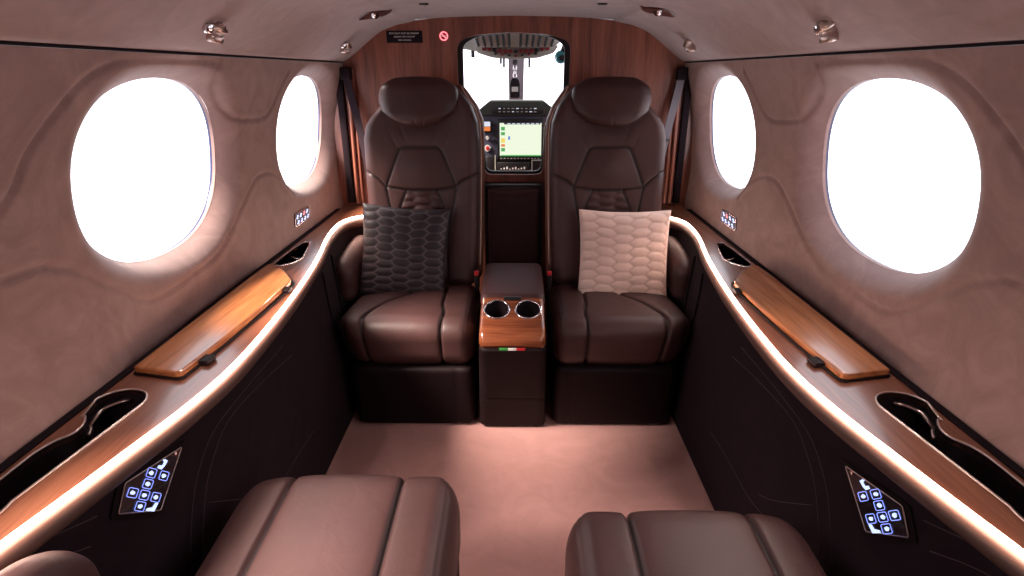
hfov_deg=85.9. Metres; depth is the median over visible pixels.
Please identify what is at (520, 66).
trim
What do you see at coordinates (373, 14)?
recessed light
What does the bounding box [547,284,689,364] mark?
seat cushion
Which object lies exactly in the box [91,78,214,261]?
window
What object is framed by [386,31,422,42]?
placard
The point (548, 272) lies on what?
belt buckle
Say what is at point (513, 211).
panel
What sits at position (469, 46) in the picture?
sun visor
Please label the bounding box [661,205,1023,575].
ledge
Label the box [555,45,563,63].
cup
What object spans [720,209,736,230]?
switch plate
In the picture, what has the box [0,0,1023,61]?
ceiling
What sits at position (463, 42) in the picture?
trim
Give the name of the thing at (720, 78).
window
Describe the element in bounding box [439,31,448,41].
no smoking sign
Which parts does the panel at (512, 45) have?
panel plate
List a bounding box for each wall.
[0,45,343,463]
[335,16,691,331]
[684,45,1023,468]
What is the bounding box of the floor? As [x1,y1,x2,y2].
[326,332,714,575]
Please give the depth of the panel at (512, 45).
2.81 m
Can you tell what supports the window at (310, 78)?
in the wall at (74, 317)
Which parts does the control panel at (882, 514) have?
glass plate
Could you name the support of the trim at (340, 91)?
attached to the wall at (598, 47)
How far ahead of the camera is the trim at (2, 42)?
1.04 m
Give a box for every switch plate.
[294,206,309,226]
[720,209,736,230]
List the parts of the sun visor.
visor blade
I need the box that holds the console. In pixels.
[479,263,545,425]
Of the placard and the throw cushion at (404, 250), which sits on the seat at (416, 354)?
the throw cushion at (404, 250)
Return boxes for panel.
[109,440,185,519]
[470,33,559,66]
[480,99,550,169]
[484,182,542,265]
[841,459,917,543]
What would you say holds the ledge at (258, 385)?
on the floor
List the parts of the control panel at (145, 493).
glass plate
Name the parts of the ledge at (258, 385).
table lid, lid, niche trim, niche trim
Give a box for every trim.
[0,40,342,62]
[337,69,363,202]
[457,33,569,173]
[508,59,523,98]
[663,69,690,202]
[685,40,1023,62]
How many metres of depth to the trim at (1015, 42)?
1.04 m
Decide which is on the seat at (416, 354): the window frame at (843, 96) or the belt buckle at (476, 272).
the belt buckle at (476, 272)
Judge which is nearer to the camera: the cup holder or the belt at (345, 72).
the cup holder
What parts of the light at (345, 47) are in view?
swivel knob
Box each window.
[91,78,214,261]
[292,76,321,185]
[710,76,744,188]
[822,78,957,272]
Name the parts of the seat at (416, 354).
backrest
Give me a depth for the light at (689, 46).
1.95 m
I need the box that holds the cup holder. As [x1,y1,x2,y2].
[479,298,545,347]
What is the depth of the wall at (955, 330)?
1.10 m
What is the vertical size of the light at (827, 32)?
0.055 m
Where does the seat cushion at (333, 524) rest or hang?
on the seat at (333, 524)
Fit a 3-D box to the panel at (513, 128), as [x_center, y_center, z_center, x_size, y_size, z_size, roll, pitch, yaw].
[0.014,-0.768,3.431,1.520,0.766,0.210,0,21,0]
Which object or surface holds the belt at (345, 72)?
attached to the wall at (74, 317)
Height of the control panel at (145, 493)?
0.112 m
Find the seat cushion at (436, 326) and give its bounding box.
[339,284,480,363]
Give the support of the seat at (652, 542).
on the floor
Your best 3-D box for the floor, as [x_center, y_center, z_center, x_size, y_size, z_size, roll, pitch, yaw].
[-0.002,0.698,1.616,1.600,0.040,5.900,0,21,0]
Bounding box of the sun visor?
[464,41,475,57]
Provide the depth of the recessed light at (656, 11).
1.76 m
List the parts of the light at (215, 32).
swivel knob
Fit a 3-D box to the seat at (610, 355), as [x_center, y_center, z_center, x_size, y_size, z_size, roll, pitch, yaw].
[0.417,-0.159,2.094,0.566,1.204,0.708,0,21,0]
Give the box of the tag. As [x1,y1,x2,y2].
[510,60,519,97]
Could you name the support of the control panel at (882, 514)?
attached to the ledge at (771, 394)
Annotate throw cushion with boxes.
[359,203,450,295]
[578,209,670,295]
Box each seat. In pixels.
[0,474,460,575]
[336,76,484,422]
[545,76,691,423]
[565,510,826,575]
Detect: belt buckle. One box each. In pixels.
[474,270,480,295]
[545,270,551,298]
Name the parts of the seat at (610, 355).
backrest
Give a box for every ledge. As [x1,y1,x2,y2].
[0,205,363,575]
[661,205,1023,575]
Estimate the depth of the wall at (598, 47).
2.31 m
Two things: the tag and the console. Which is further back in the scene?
the tag
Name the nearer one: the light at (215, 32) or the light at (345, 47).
the light at (215, 32)
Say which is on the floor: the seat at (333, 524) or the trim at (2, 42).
the seat at (333, 524)
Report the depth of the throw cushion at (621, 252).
2.09 m
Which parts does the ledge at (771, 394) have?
niche trim, niche trim, lid, table lid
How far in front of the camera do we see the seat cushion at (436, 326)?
1.89 m
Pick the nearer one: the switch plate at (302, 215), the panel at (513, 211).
the switch plate at (302, 215)
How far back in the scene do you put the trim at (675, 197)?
2.42 m
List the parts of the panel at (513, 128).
radio panel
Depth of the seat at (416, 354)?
2.04 m
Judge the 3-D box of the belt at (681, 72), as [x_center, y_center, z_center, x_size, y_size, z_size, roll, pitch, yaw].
[0.655,-0.623,2.336,0.050,0.584,0.207,18,28,38]
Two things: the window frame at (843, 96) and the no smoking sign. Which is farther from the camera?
the no smoking sign
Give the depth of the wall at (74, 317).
1.04 m
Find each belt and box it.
[339,67,366,181]
[664,67,687,154]
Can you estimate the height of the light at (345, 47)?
0.055 m
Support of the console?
on the floor
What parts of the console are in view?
armrest lid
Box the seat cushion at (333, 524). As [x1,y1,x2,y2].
[195,474,460,575]
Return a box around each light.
[202,22,227,43]
[340,42,351,53]
[359,9,390,20]
[640,6,674,17]
[683,39,695,52]
[814,20,838,43]

